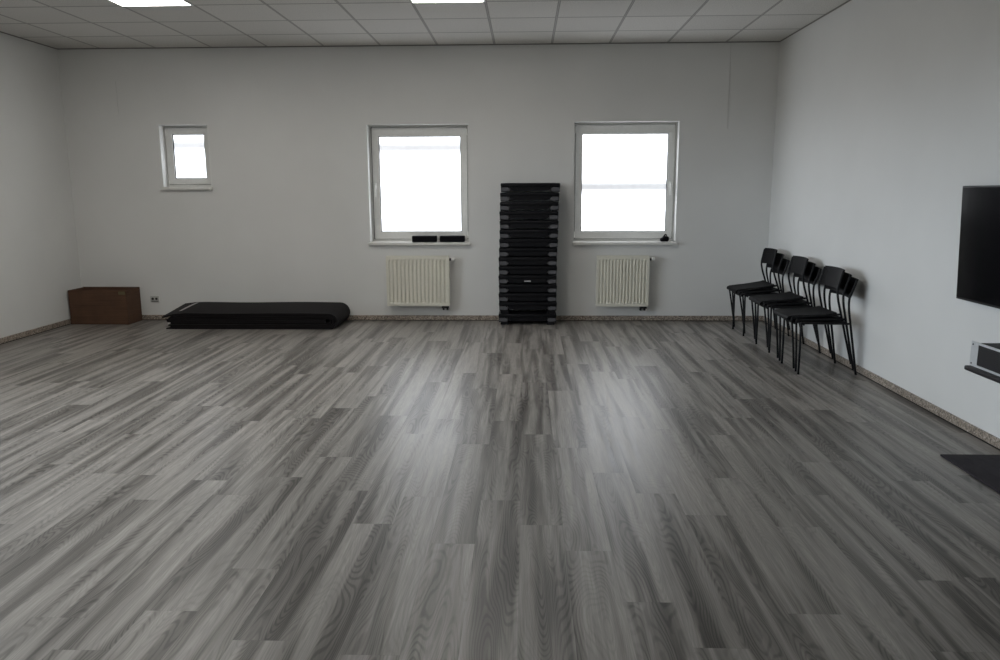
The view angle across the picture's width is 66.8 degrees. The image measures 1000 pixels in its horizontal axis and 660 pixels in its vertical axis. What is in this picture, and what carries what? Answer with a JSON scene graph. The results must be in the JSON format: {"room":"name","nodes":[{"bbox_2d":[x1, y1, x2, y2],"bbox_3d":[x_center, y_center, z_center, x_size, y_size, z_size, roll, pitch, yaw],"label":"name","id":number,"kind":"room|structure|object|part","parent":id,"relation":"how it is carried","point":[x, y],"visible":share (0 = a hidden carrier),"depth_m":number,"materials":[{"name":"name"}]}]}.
{"room":"exercise studio","nodes":[
{"label":"exercise studio","id":0,"kind":"room"},
{"bbox_2d":[0,32,81,337],"bbox_3d":[-5.060,-0.546,2.800,0.300,2.931,11.300,0,10,2],"label":"wall","id":1,"kind":"structure","parent":0,"point":[39,259],"depth_m":7.70,"materials":[{"name":"white paint"}]},
{"bbox_2d":[0,31,56,48],"bbox_3d":[-4.905,-2.009,2.674,0.012,0.008,10.988,0,10,2],"label":"trim","id":2,"kind":"structure","parent":1,"relation":"attached to","point":[0,31],"depth_m":7.60,"materials":[{"name":"grey metal"}]},
{"bbox_2d":[0,319,70,344],"bbox_3d":[-4.893,0.841,3.200,0.014,0.058,11.000,0,10,2],"label":"baseboard","id":3,"kind":"structure","parent":1,"relation":"attached to","point":[31,332],"depth_m":7.71,"materials":[{"name":"stone"}]},
{"bbox_2d":[57,42,779,315],"bbox_3d":[-0.906,-1.577,8.371,8.228,2.931,0.300,0,10,2],"label":"wall","id":4,"kind":"structure","parent":0,"point":[284,217],"depth_m":8.18,"materials":[{"name":"white paint"}]},
{"bbox_2d":[150,296,159,301],"bbox_3d":[-3.888,-0.348,8.536,0.100,0.072,0.015,0,10,2],"label":"wall socket","id":5,"kind":"object","parent":4,"relation":"attached to","point":[152,298],"visible":1,"depth_m":8.53,"materials":[{"name":"grey plastic"}]},
{"bbox_2d":[157,123,212,189],"bbox_3d":[-3.426,-1.896,8.319,0.566,0.703,0.235,0,10,2],"label":"window","id":6,"kind":"structure","parent":4,"relation":"in","point":[187,147],"depth_m":8.36,"materials":[{"name":"white plastic"}]},
{"bbox_3d":[-3.426,-1.560,8.344,0.566,0.034,0.165,0,10,2],"label":"sill","id":7,"kind":"part","parent":6,"relation":"part of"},
{"bbox_3d":[-3.422,-1.920,8.381,0.486,0.609,0.064,0,10,2],"label":"sash","id":8,"kind":"part","parent":6,"relation":"part of","materials":[{"name":"white plastic"}]},
{"bbox_3d":[-3.422,-1.918,8.380,0.354,0.473,0.010,0,10,2],"label":"pane","id":9,"kind":"part","parent":6,"relation":"part of","materials":[{"name":"white"}]},
{"bbox_2d":[365,123,470,244],"bbox_3d":[-0.883,-1.586,8.290,1.124,1.297,0.235,0,10,2],"label":"window","id":10,"kind":"structure","parent":4,"relation":"in","point":[420,174],"depth_m":8.33,"materials":[{"name":"white plastic"}]},
{"bbox_3d":[-1.370,-1.538,8.324,0.028,0.150,0.048,0,10,2],"label":"handle","id":11,"kind":"part","parent":10,"relation":"part of","materials":[{"name":"white plastic"}]},
{"bbox_3d":[-0.882,-0.958,8.368,1.124,0.034,0.165,0,10,2],"label":"sill","id":12,"kind":"part","parent":10,"relation":"part of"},
{"bbox_3d":[-0.873,-1.603,8.352,0.896,1.029,0.010,0,10,2],"label":"pane","id":13,"kind":"part","parent":10,"relation":"part of","materials":[{"name":"white glass"}]},
{"bbox_2d":[412,236,436,241],"bbox_3d":[-0.828,-1.003,8.332,0.270,0.066,0.092,0,10,2],"label":"block","id":14,"kind":"object","parent":10,"relation":"on","point":[414,238],"visible":1,"depth_m":8.29,"materials":[{"name":"black plastic"}]},
{"bbox_2d":[440,235,464,241],"bbox_3d":[-0.522,-1.002,8.321,0.270,0.066,0.092,0,10,2],"label":"block","id":15,"kind":"object","parent":10,"relation":"on","point":[452,238],"visible":1,"depth_m":8.28,"materials":[{"name":"black plastic"}]},
{"bbox_2d":[57,41,778,49],"bbox_3d":[-0.916,-2.987,7.955,7.628,0.008,0.012,0,10,2],"label":"trim","id":16,"kind":"structure","parent":4,"relation":"attached to","point":[750,41],"depth_m":7.95,"materials":[{"name":"grey metal"}]},
{"bbox_2d":[386,256,454,309],"bbox_3d":[-0.868,-0.515,8.357,0.754,0.608,0.105,0,10,2],"label":"radiator","id":17,"kind":"object","parent":4,"relation":"attached to","point":[410,280],"visible":1,"depth_m":8.31,"materials":[{"name":"beige metal"}]},
{"bbox_2d":[142,315,762,320],"bbox_3d":[-0.906,-0.136,8.474,7.604,0.058,0.014,0,10,2],"label":"baseboard","id":18,"kind":"structure","parent":4,"relation":"attached to","point":[144,317],"depth_m":8.42,"materials":[{"name":"stone"}]},
{"bbox_2d":[595,255,654,310],"bbox_3d":[1.365,-0.509,8.283,0.632,0.611,0.105,0,10,2],"label":"radiator","id":19,"kind":"object","parent":4,"relation":"attached to","point":[621,280],"visible":1,"depth_m":8.23,"materials":[{"name":"beige metal"}]},
{"bbox_2d":[597,255,648,255],"bbox_3d":[1.333,-0.803,8.220,0.562,0.009,0.055,0,10,2],"label":"grille","id":20,"kind":"object","parent":19,"relation":"attached to","point":[597,255],"depth_m":8.24,"materials":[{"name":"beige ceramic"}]},
{"bbox_2d":[572,120,680,244],"bbox_3d":[1.353,-1.588,8.213,1.135,1.312,0.235,0,10,2],"label":"window","id":21,"kind":"structure","parent":4,"relation":"in","point":[624,173],"depth_m":8.26,"materials":[{"name":"white plastic"}]},
{"bbox_3d":[1.357,-0.953,8.294,1.129,0.034,0.165,0,10,2],"label":"sill","id":22,"kind":"part","parent":21,"relation":"part of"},
{"bbox_3d":[1.353,-1.606,8.276,0.927,1.044,0.010,0,10,2],"label":"pane","id":23,"kind":"part","parent":21,"relation":"part of","materials":[{"name":"white"}]},
{"bbox_2d":[660,234,668,241],"bbox_3d":[1.789,-1.004,8.241,0.091,0.082,0.050,-2,10,-9],"label":"clip","id":24,"kind":"object","parent":21,"relation":"on","point":[664,238],"visible":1,"depth_m":8.22,"materials":[{"name":"plastic"}]},
{"bbox_3d":[1.849,-1.538,8.216,0.028,0.150,0.048,0,10,2],"label":"handle","id":25,"kind":"part","parent":21,"relation":"part of","materials":[{"name":"white plastic"}]},
{"bbox_2d":[0,0,847,48],"bbox_3d":[-1.099,-2.055,2.544,8.228,0.100,11.600,0,10,2],"label":"ceiling","id":26,"kind":"structure","parent":0,"point":[59,24],"depth_m":6.86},
{"bbox_2d":[108,0,193,6],"bbox_3d":[-2.826,-2.614,5.943,0.600,0.006,0.600,0,10,2],"label":"recessed light","id":27,"kind":"object","parent":26,"relation":"in","point":[124,3],"visible":1,"depth_m":6.15,"materials":[{"name":"white plastic"}]},
{"bbox_2d":[410,0,484,2],"bbox_3d":[-0.428,-2.608,5.863,0.600,0.006,0.600,0,10,2],"label":"recessed light","id":28,"kind":"object","parent":26,"relation":"in","point":[412,1],"visible":1,"depth_m":6.12,"materials":[{"name":"white plastic"}]},
{"bbox_2d":[412,0,482,1],"bbox_3d":[-0.428,-2.609,5.863,0.568,0.003,0.568,0,10,2],"label":"diffuser","id":29,"kind":"object","parent":28,"relation":"attached to","point":[412,0],"depth_m":6.10,"materials":[{"name":"white plastic"}]},
{"bbox_2d":[727,52,730,128],"bbox_3d":[2.398,-2.551,7.926,0.013,0.862,0.005,0,10,2],"label":"cable","id":30,"kind":"object","parent":26,"relation":"hanging from","point":[730,52],"visible":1,"depth_m":7.92,"materials":[{"name":"grey plastic"}]},
{"bbox_2d":[0,320,999,659],"bbox_3d":[-1.088,0.927,3.087,8.228,0.100,11.600,0,10,2],"label":"floor","id":31,"kind":"structure","parent":0,"point":[354,489],"depth_m":3.52,"materials":[{"name":"grey laminate"}]},
{"bbox_2d":[68,287,141,324],"bbox_3d":[-4.373,-0.273,8.404,0.650,0.379,0.291,0,10,3],"label":"cardboard box","id":32,"kind":"object","parent":31,"relation":"on","point":[87,305],"visible":1,"depth_m":8.27,"materials":[{"name":"brown cardboard"}]},
{"bbox_2d":[162,302,349,328],"bbox_3d":[-2.611,-0.158,8.226,1.876,0.217,0.568,0,10,2],"label":"exercise mat","id":33,"kind":"object","parent":31,"relation":"on","point":[340,311],"visible":0.7,"depth_m":8.12,"materials":[{"name":"black plastic"}]},
{"bbox_2d":[168,315,335,327],"bbox_3d":[-2.602,-0.159,8.232,1.807,0.178,0.556,0,10,2],"label":"exercise mat","id":34,"kind":"object","parent":33,"relation":"on","point":[176,316],"visible":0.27,"depth_m":7.97,"materials":[{"name":"black plastic"}]},
{"bbox_2d":[167,316,334,325],"bbox_3d":[-2.625,-0.158,8.229,1.799,0.139,0.561,0,10,2],"label":"exercise mat","id":35,"kind":"object","parent":34,"relation":"on","point":[333,320],"visible":0.28,"depth_m":7.96,"materials":[{"name":"black plastic"}]},
{"bbox_2d":[166,319,328,322],"bbox_3d":[-2.647,-0.159,8.233,1.734,0.060,0.556,0,10,2],"label":"exercise mat","id":36,"kind":"object","parent":35,"relation":"on","point":[175,320],"visible":0.23,"depth_m":7.96,"materials":[{"name":"black plastic"}]},
{"bbox_2d":[170,318,331,323],"bbox_3d":[-2.624,-0.160,8.236,1.729,0.100,0.547,0,10,2],"label":"exercise mat","id":37,"kind":"object","parent":36,"relation":"on","point":[329,319],"visible":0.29,"depth_m":7.98,"materials":[{"name":"black plastic"}]},
{"bbox_2d":[499,310,555,324],"bbox_3d":[0.300,-0.138,8.286,0.622,0.120,0.270,0,10,2],"label":"step","id":38,"kind":"structure","parent":31,"relation":"on","point":[514,315],"depth_m":8.16,"materials":[{"name":"black plastic"}]},
{"bbox_2d":[499,299,556,313],"bbox_3d":[0.303,-0.259,8.263,0.622,0.127,0.270,0,10,2],"label":"step","id":39,"kind":"structure","parent":38,"relation":"on","point":[550,307],"depth_m":8.13,"materials":[{"name":"black plastic"}]},
{"bbox_2d":[499,290,556,301],"bbox_3d":[0.300,-0.371,8.246,0.622,0.092,0.270,0,10,2],"label":"step","id":40,"kind":"structure","parent":39,"relation":"on","point":[512,296],"depth_m":8.12,"materials":[{"name":"black plastic"}]},
{"bbox_2d":[499,282,556,292],"bbox_3d":[0.302,-0.466,8.225,0.622,0.092,0.270,0,10,2],"label":"step","id":41,"kind":"structure","parent":40,"relation":"on","point":[512,287],"depth_m":8.10,"materials":[{"name":"black plastic"}]},
{"bbox_2d":[498,273,556,283],"bbox_3d":[0.298,-0.561,8.210,0.622,0.092,0.270,0,10,2],"label":"step","id":42,"kind":"structure","parent":41,"relation":"on","point":[512,278],"depth_m":8.08,"materials":[{"name":"black plastic"}]},
{"bbox_2d":[499,264,556,274],"bbox_3d":[0.301,-0.656,8.192,0.622,0.092,0.270,0,10,2],"label":"step","id":43,"kind":"structure","parent":42,"relation":"on","point":[512,269],"depth_m":8.06,"materials":[{"name":"black plastic"}]},
{"bbox_2d":[499,255,556,265],"bbox_3d":[0.299,-0.751,8.173,0.622,0.092,0.270,0,10,2],"label":"step","id":44,"kind":"structure","parent":43,"relation":"on","point":[512,260],"depth_m":8.04,"materials":[{"name":"black plastic"}]},
{"bbox_2d":[499,246,557,256],"bbox_3d":[0.303,-0.846,8.158,0.622,0.092,0.270,0,10,2],"label":"step","id":45,"kind":"structure","parent":44,"relation":"on","point":[539,250],"depth_m":8.03,"materials":[{"name":"black plastic"}]},
{"bbox_2d":[499,237,557,247],"bbox_3d":[0.307,-0.941,8.138,0.622,0.092,0.270,0,10,2],"label":"step","id":46,"kind":"structure","parent":45,"relation":"on","point":[544,241],"depth_m":8.01,"materials":[{"name":"black plastic"}]},
{"bbox_2d":[499,229,557,237],"bbox_3d":[0.309,-1.036,8.123,0.622,0.092,0.270,0,10,2],"label":"step","id":47,"kind":"structure","parent":46,"relation":"on","point":[504,233],"depth_m":8.00,"materials":[{"name":"black plastic"}]},
{"bbox_2d":[500,220,558,228],"bbox_3d":[0.311,-1.131,8.103,0.622,0.092,0.270,0,10,2],"label":"step","id":48,"kind":"structure","parent":47,"relation":"on","point":[504,224],"depth_m":7.97,"materials":[{"name":"black plastic"}]},
{"bbox_2d":[499,210,558,219],"bbox_3d":[0.309,-1.226,8.086,0.622,0.092,0.270,0,10,2],"label":"step","id":49,"kind":"structure","parent":48,"relation":"on","point":[539,214],"depth_m":7.96,"materials":[{"name":"black plastic"}]},
{"bbox_2d":[500,201,558,210],"bbox_3d":[0.313,-1.321,8.070,0.622,0.092,0.270,0,10,2],"label":"step","id":50,"kind":"structure","parent":49,"relation":"on","point":[515,205],"depth_m":7.94,"materials":[{"name":"black plastic"}]},
{"bbox_2d":[500,192,559,200],"bbox_3d":[0.315,-1.417,8.056,0.622,0.092,0.270,0,10,2],"label":"step","id":51,"kind":"structure","parent":50,"relation":"on","point":[552,196],"depth_m":7.92,"materials":[{"name":"black plastic"}]},
{"bbox_2d":[501,183,559,191],"bbox_3d":[0.321,-1.511,8.034,0.622,0.092,0.270,0,10,2],"label":"step","id":52,"kind":"structure","parent":51,"relation":"on","point":[505,187],"depth_m":7.90,"materials":[{"name":"black plastic"}]},
{"bbox_2d":[732,258,789,335],"bbox_3d":[2.619,-0.341,7.613,0.485,0.746,0.417,0,10,2],"label":"chair","id":53,"kind":"object","parent":31,"relation":"on","point":[785,262],"visible":0.58,"depth_m":7.49,"materials":[{"name":"black plastic"}]},
{"bbox_3d":[2.420,-0.214,7.835,0.024,0.416,0.023,0,10,2],"label":"leg","id":54,"kind":"part","parent":53,"relation":"part of","materials":[{"name":"black paint"}]},
{"bbox_3d":[2.408,-0.146,7.463,0.024,0.416,0.023,0,10,2],"label":"leg","id":55,"kind":"part","parent":53,"relation":"part of","materials":[{"name":"black paint"}]},
{"bbox_3d":[2.569,-0.371,7.609,0.384,0.034,0.358,0,10,2],"label":"seat","id":56,"kind":"part","parent":53,"relation":"part of","materials":[{"name":"black plastic"}]},
{"bbox_2d":[732,253,789,333],"bbox_3d":[2.627,-0.383,7.655,0.518,0.780,0.417,0,10,2],"label":"chair","id":57,"kind":"object","parent":53,"relation":"on","point":[779,258],"visible":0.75,"depth_m":7.51,"materials":[{"name":"black plastic"}]},
{"bbox_3d":[2.429,-0.239,7.881,0.024,0.416,0.023,-5,10,3],"label":"leg","id":58,"kind":"part","parent":57,"relation":"part of","materials":[{"name":"black paint"}]},
{"bbox_3d":[2.416,-0.171,7.509,0.024,0.416,0.023,-5,10,3],"label":"leg","id":59,"kind":"part","parent":57,"relation":"part of","materials":[{"name":"black paint"}]},
{"bbox_2d":[727,248,780,321],"bbox_3d":[2.623,-0.422,7.699,0.545,0.808,0.417,0,10,2],"label":"chair","id":60,"kind":"object","parent":57,"relation":"on","point":[769,255],"visible":0.94,"depth_m":7.68,"materials":[{"name":"black plastic"}]},
{"bbox_3d":[2.425,-0.262,7.928,0.024,0.416,0.023,-9,10,4],"label":"leg","id":61,"kind":"part","parent":60,"relation":"part of","materials":[{"name":"black paint"}]},
{"bbox_3d":[2.413,-0.194,7.556,0.024,0.416,0.023,-9,10,4],"label":"leg","id":62,"kind":"part","parent":60,"relation":"part of","materials":[{"name":"black paint"}]},
{"bbox_3d":[2.539,-0.443,7.698,0.384,0.034,0.358,-9,10,4],"label":"seat","id":63,"kind":"part","parent":60,"relation":"part of","materials":[{"name":"black plastic"}]},
{"bbox_3d":[2.570,-0.443,7.697,0.372,0.028,0.399,-9,10,4],"label":"seat frame","id":64,"kind":"part","parent":60,"relation":"part of","materials":[{"name":"black paint"}]},
{"bbox_3d":[2.787,-0.482,7.878,0.108,0.740,0.033,-9,10,4],"label":"leg","id":65,"kind":"part","parent":60,"relation":"part of","materials":[{"name":"black paint"}]},
{"bbox_3d":[2.730,-0.739,7.638,0.066,0.163,0.369,0,10,2],"label":"backrest","id":66,"kind":"part","parent":60,"relation":"part of","materials":[{"name":"black plastic"}]},
{"bbox_3d":[2.774,-0.413,7.501,0.108,0.740,0.033,-9,10,4],"label":"leg","id":67,"kind":"part","parent":60,"relation":"part of","materials":[{"name":"black paint"}]},
{"bbox_3d":[2.560,-0.409,7.653,0.384,0.034,0.358,-5,10,3],"label":"seat","id":68,"kind":"part","parent":57,"relation":"part of","materials":[{"name":"black plastic"}]},
{"bbox_3d":[2.590,-0.407,7.652,0.372,0.028,0.399,-5,10,3],"label":"seat frame","id":69,"kind":"part","parent":57,"relation":"part of","materials":[{"name":"black paint"}]},
{"bbox_3d":[2.807,-0.429,7.836,0.108,0.740,0.033,-5,10,3],"label":"leg","id":70,"kind":"part","parent":57,"relation":"part of","materials":[{"name":"black paint"}]},
{"bbox_3d":[2.774,-0.689,7.595,0.078,0.159,0.369,0,10,2],"label":"backrest","id":71,"kind":"part","parent":57,"relation":"part of","materials":[{"name":"black plastic"}]},
{"bbox_3d":[2.794,-0.360,7.459,0.108,0.740,0.033,-5,10,3],"label":"leg","id":72,"kind":"part","parent":57,"relation":"part of","materials":[{"name":"black paint"}]},
{"bbox_3d":[2.814,-0.371,7.793,0.109,0.740,0.029,-1,10,-4],"label":"leg","id":73,"kind":"part","parent":53,"relation":"part of","materials":[{"name":"black paint"}]},
{"bbox_3d":[2.808,-0.632,7.553,0.091,0.154,0.369,0,10,2],"label":"backrest","id":74,"kind":"part","parent":53,"relation":"part of","materials":[{"name":"black plastic"}]},
{"bbox_3d":[2.802,-0.303,7.421,0.109,0.740,0.029,1,10,8],"label":"leg","id":75,"kind":"part","parent":53,"relation":"part of","materials":[{"name":"black paint"}]},
{"bbox_2d":[755,266,821,352],"bbox_3d":[2.598,-0.199,6.836,0.485,0.746,0.417,0,10,2],"label":"chair","id":76,"kind":"object","parent":31,"relation":"on","point":[817,270],"visible":0.6,"depth_m":6.69,"materials":[{"name":"black plastic"}]},
{"bbox_3d":[2.399,-0.072,7.058,0.024,0.416,0.023,0,10,2],"label":"leg","id":77,"kind":"part","parent":76,"relation":"part of","materials":[{"name":"black paint"}]},
{"bbox_3d":[2.386,-0.004,6.686,0.024,0.416,0.023,0,10,2],"label":"leg","id":78,"kind":"part","parent":76,"relation":"part of","materials":[{"name":"black paint"}]},
{"bbox_3d":[2.548,-0.230,6.832,0.384,0.034,0.358,0,10,2],"label":"seat","id":79,"kind":"part","parent":76,"relation":"part of","materials":[{"name":"black plastic"}]},
{"bbox_2d":[754,261,817,346],"bbox_3d":[2.597,-0.234,6.875,0.509,0.771,0.417,0,10,2],"label":"chair","id":80,"kind":"object","parent":76,"relation":"on","point":[810,266],"visible":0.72,"depth_m":6.72,"materials":[{"name":"black plastic"}]},
{"bbox_3d":[2.397,-0.094,7.100,0.024,0.416,0.023,-3,10,3],"label":"leg","id":81,"kind":"part","parent":80,"relation":"part of","materials":[{"name":"black paint"}]},
{"bbox_3d":[2.385,-0.026,6.728,0.024,0.416,0.023,-3,10,3],"label":"leg","id":82,"kind":"part","parent":80,"relation":"part of","materials":[{"name":"black paint"}]},
{"bbox_3d":[2.534,-0.261,6.872,0.384,0.034,0.358,-3,10,3],"label":"seat","id":83,"kind":"part","parent":80,"relation":"part of","materials":[{"name":"black plastic"}]},
{"bbox_2d":[749,256,816,346],"bbox_3d":[2.588,-0.270,6.915,0.532,0.795,0.417,0,10,2],"label":"chair","id":84,"kind":"object","parent":80,"relation":"on","point":[798,264],"visible":0.86,"depth_m":6.88,"materials":[{"name":"black plastic"}]},
{"bbox_3d":[2.389,-0.117,7.141,0.024,0.416,0.023,-7,10,3],"label":"leg","id":85,"kind":"part","parent":84,"relation":"part of","materials":[{"name":"black paint"}]},
{"bbox_3d":[2.377,-0.049,6.770,0.024,0.416,0.023,-7,10,3],"label":"leg","id":86,"kind":"part","parent":84,"relation":"part of","materials":[{"name":"black paint"}]},
{"bbox_3d":[2.512,-0.293,6.913,0.384,0.034,0.358,-7,10,3],"label":"seat","id":87,"kind":"part","parent":84,"relation":"part of","materials":[{"name":"black plastic"}]},
{"bbox_3d":[2.542,-0.292,6.912,0.372,0.028,0.399,-7,10,3],"label":"seat frame","id":88,"kind":"part","parent":84,"relation":"part of","materials":[{"name":"black paint"}]},
{"bbox_3d":[2.759,-0.323,7.094,0.108,0.740,0.033,-7,10,3],"label":"leg","id":89,"kind":"part","parent":84,"relation":"part of","materials":[{"name":"black paint"}]},
{"bbox_3d":[2.714,-0.582,6.854,0.072,0.161,0.369,0,10,2],"label":"backrest","id":90,"kind":"part","parent":84,"relation":"part of","materials":[{"name":"black plastic"}]},
{"bbox_3d":[2.747,-0.254,6.717,0.108,0.740,0.033,-7,10,3],"label":"leg","id":91,"kind":"part","parent":84,"relation":"part of","materials":[{"name":"black paint"}]},
{"bbox_3d":[2.564,-0.258,6.872,0.372,0.028,0.399,-3,10,3],"label":"seat frame","id":92,"kind":"part","parent":80,"relation":"part of","materials":[{"name":"black paint"}]},
{"bbox_3d":[2.780,-0.275,7.057,0.108,0.740,0.033,-3,10,3],"label":"leg","id":93,"kind":"part","parent":80,"relation":"part of","materials":[{"name":"black paint"}]},
{"bbox_3d":[2.755,-0.535,6.815,0.091,0.154,0.369,-3,10,3],"label":"backrest","id":94,"kind":"part","parent":80,"relation":"part of","materials":[{"name":"black plastic"}]},
{"bbox_3d":[2.768,-0.206,6.679,0.108,0.740,0.033,-3,10,3],"label":"leg","id":95,"kind":"part","parent":80,"relation":"part of","materials":[{"name":"black paint"}]},
{"bbox_3d":[2.578,-0.225,6.832,0.372,0.028,0.399,0,10,2],"label":"seat frame","id":96,"kind":"part","parent":76,"relation":"part of","materials":[{"name":"black paint"}]},
{"bbox_3d":[2.793,-0.229,7.016,0.109,0.740,0.029,-1,10,-4],"label":"leg","id":97,"kind":"part","parent":76,"relation":"part of","materials":[{"name":"black paint"}]},
{"bbox_3d":[2.786,-0.490,6.776,0.091,0.154,0.369,0,10,2],"label":"backrest","id":98,"kind":"part","parent":76,"relation":"part of","materials":[{"name":"black plastic"}]},
{"bbox_3d":[2.781,-0.161,6.644,0.109,0.740,0.029,1,10,8],"label":"leg","id":99,"kind":"part","parent":76,"relation":"part of","materials":[{"name":"black paint"}]},
{"bbox_2d":[781,277,858,374],"bbox_3d":[2.542,-0.054,6.040,0.485,0.746,0.417,0,10,2],"label":"chair","id":100,"kind":"object","parent":31,"relation":"on","point":[853,282],"visible":0.65,"depth_m":5.88,"materials":[{"name":"black plastic"}]},
{"bbox_3d":[2.343,0.073,6.262,0.024,0.416,0.023,0,10,2],"label":"leg","id":101,"kind":"part","parent":100,"relation":"part of","materials":[{"name":"black paint"}]},
{"bbox_3d":[2.330,0.141,5.891,0.024,0.416,0.023,0,10,2],"label":"leg","id":102,"kind":"part","parent":100,"relation":"part of","materials":[{"name":"black paint"}]},
{"bbox_2d":[777,272,853,371],"bbox_3d":[2.527,-0.084,6.071,0.501,0.763,0.417,0,10,2],"label":"chair","id":103,"kind":"object","parent":100,"relation":"on","point":[846,278],"visible":0.67,"depth_m":5.92,"materials":[{"name":"black plastic"}]},
{"bbox_3d":[2.328,0.052,6.295,0.024,0.416,0.023,-2,10,2],"label":"leg","id":104,"kind":"part","parent":103,"relation":"part of","materials":[{"name":"black paint"}]},
{"bbox_3d":[2.316,0.120,5.923,0.024,0.416,0.023,-2,10,2],"label":"leg","id":105,"kind":"part","parent":103,"relation":"part of","materials":[{"name":"black paint"}]},
{"bbox_3d":[2.469,-0.112,6.068,0.384,0.034,0.358,-2,10,2],"label":"seat","id":106,"kind":"part","parent":103,"relation":"part of","materials":[{"name":"black plastic"}]},
{"bbox_2d":[773,265,850,368],"bbox_3d":[2.512,-0.115,6.096,0.518,0.780,0.417,0,10,2],"label":"chair","id":107,"kind":"object","parent":103,"relation":"on","point":[832,276],"visible":0.99,"depth_m":6.06,"materials":[{"name":"black plastic"}]},
{"bbox_3d":[2.313,0.030,6.322,0.024,0.416,0.023,-5,10,3],"label":"leg","id":108,"kind":"part","parent":107,"relation":"part of","materials":[{"name":"black paint"}]},
{"bbox_3d":[2.300,0.098,5.950,0.024,0.416,0.023,-5,10,3],"label":"leg","id":109,"kind":"part","parent":107,"relation":"part of","materials":[{"name":"black paint"}]},
{"bbox_3d":[2.444,-0.140,6.094,0.384,0.034,0.358,-5,10,3],"label":"seat","id":110,"kind":"part","parent":107,"relation":"part of","materials":[{"name":"black plastic"}]},
{"bbox_3d":[2.474,-0.138,6.093,0.372,0.028,0.399,-5,10,3],"label":"seat frame","id":111,"kind":"part","parent":107,"relation":"part of","materials":[{"name":"black paint"}]},
{"bbox_3d":[2.691,-0.161,6.277,0.108,0.740,0.033,-5,10,3],"label":"leg","id":112,"kind":"part","parent":107,"relation":"part of","materials":[{"name":"black paint"}]},
{"bbox_3d":[2.659,-0.420,6.036,0.078,0.159,0.369,0,10,2],"label":"backrest","id":113,"kind":"part","parent":107,"relation":"part of","materials":[{"name":"black plastic"}]},
{"bbox_3d":[2.678,-0.092,5.899,0.108,0.740,0.033,-5,10,3],"label":"leg","id":114,"kind":"part","parent":107,"relation":"part of","materials":[{"name":"black paint"}]},
{"bbox_3d":[2.499,-0.108,6.067,0.372,0.028,0.399,-2,10,2],"label":"seat frame","id":115,"kind":"part","parent":103,"relation":"part of","materials":[{"name":"black paint"}]},
{"bbox_3d":[2.715,-0.121,6.253,0.108,0.740,0.033,-2,10,2],"label":"leg","id":116,"kind":"part","parent":103,"relation":"part of","materials":[{"name":"black paint"}]},
{"bbox_3d":[2.696,-0.382,6.011,0.091,0.154,0.369,-2,10,2],"label":"backrest","id":117,"kind":"part","parent":103,"relation":"part of","materials":[{"name":"black plastic"}]},
{"bbox_3d":[2.702,-0.052,5.875,0.108,0.740,0.033,-2,10,2],"label":"leg","id":118,"kind":"part","parent":103,"relation":"part of","materials":[{"name":"black paint"}]},
{"bbox_3d":[2.492,-0.085,6.036,0.384,0.034,0.358,0,10,2],"label":"seat","id":119,"kind":"part","parent":100,"relation":"part of","materials":[{"name":"black plastic"}]},
{"bbox_3d":[2.522,-0.080,6.036,0.372,0.028,0.399,0,10,2],"label":"seat frame","id":120,"kind":"part","parent":100,"relation":"part of","materials":[{"name":"black paint"}]},
{"bbox_3d":[2.737,-0.084,6.221,0.109,0.740,0.029,-1,10,-4],"label":"leg","id":121,"kind":"part","parent":100,"relation":"part of","materials":[{"name":"black paint"}]},
{"bbox_3d":[2.730,-0.345,5.981,0.091,0.154,0.369,0,10,2],"label":"backrest","id":122,"kind":"part","parent":100,"relation":"part of","materials":[{"name":"black plastic"}]},
{"bbox_3d":[2.725,-0.016,5.848,0.109,0.740,0.029,1,10,8],"label":"leg","id":123,"kind":"part","parent":100,"relation":"part of","materials":[{"name":"black paint"}]},
{"bbox_2d":[940,454,999,493],"bbox_3d":[2.531,0.800,3.398,0.356,0.011,1.398,0,10,2],"label":"rubber floor mat","id":124,"kind":"object","parent":31,"relation":"on","point":[985,468],"visible":1,"depth_m":3.92,"materials":[{"name":"black rubber"}]},
{"bbox_2d":[766,0,999,438],"bbox_3d":[2.863,-0.528,2.536,0.300,2.931,11.300,0,10,2],"label":"wall","id":125,"kind":"structure","parent":0,"point":[886,109],"depth_m":5.37,"materials":[{"name":"white paint"}]},
{"bbox_2d":[779,0,850,41],"bbox_3d":[2.707,-1.992,2.421,0.012,0.008,10.988,0,10,2],"label":"trim","id":126,"kind":"structure","parent":125,"relation":"attached to","point":[848,0],"depth_m":6.82,"materials":[{"name":"grey metal"}]},
{"bbox_2d":[763,316,999,449],"bbox_3d":[2.717,0.858,2.946,0.014,0.058,11.000,0,10,2],"label":"baseboard","id":127,"kind":"structure","parent":125,"relation":"attached to","point":[982,435],"depth_m":5.09,"materials":[{"name":"stone"}]},
{"bbox_2d":[956,185,999,308],"bbox_3d":[2.712,-0.407,3.880,0.085,0.660,1.190,0,10,2],"label":"television","id":128,"kind":"object","parent":125,"relation":"attached to","point":[978,277],"visible":1,"depth_m":4.26,"materials":[{"name":"black plastic"}]},
{"bbox_2d":[964,365,999,383],"bbox_3d":[2.587,0.338,3.537,0.315,0.140,0.944,0,10,2],"label":"wall shelf","id":129,"kind":"object","parent":125,"relation":"attached to","point":[970,368],"visible":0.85,"depth_m":3.84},
{"bbox_2d":[969,341,999,376],"bbox_3d":[2.591,0.164,3.736,0.262,0.132,0.483,0,10,2],"label":"amplifier","id":130,"kind":"object","parent":129,"relation":"on","point":[983,356],"visible":1,"depth_m":3.85,"materials":[{"name":"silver metal"}]},
{"bbox_2d":[977,345,999,373],"bbox_3d":[2.464,0.162,3.740,0.003,0.105,0.357,0,10,2],"label":"grille","id":131,"kind":"object","parent":130,"relation":"attached to","point":[988,357],"depth_m":3.82,"materials":[{"name":"black metal"}]}
]}

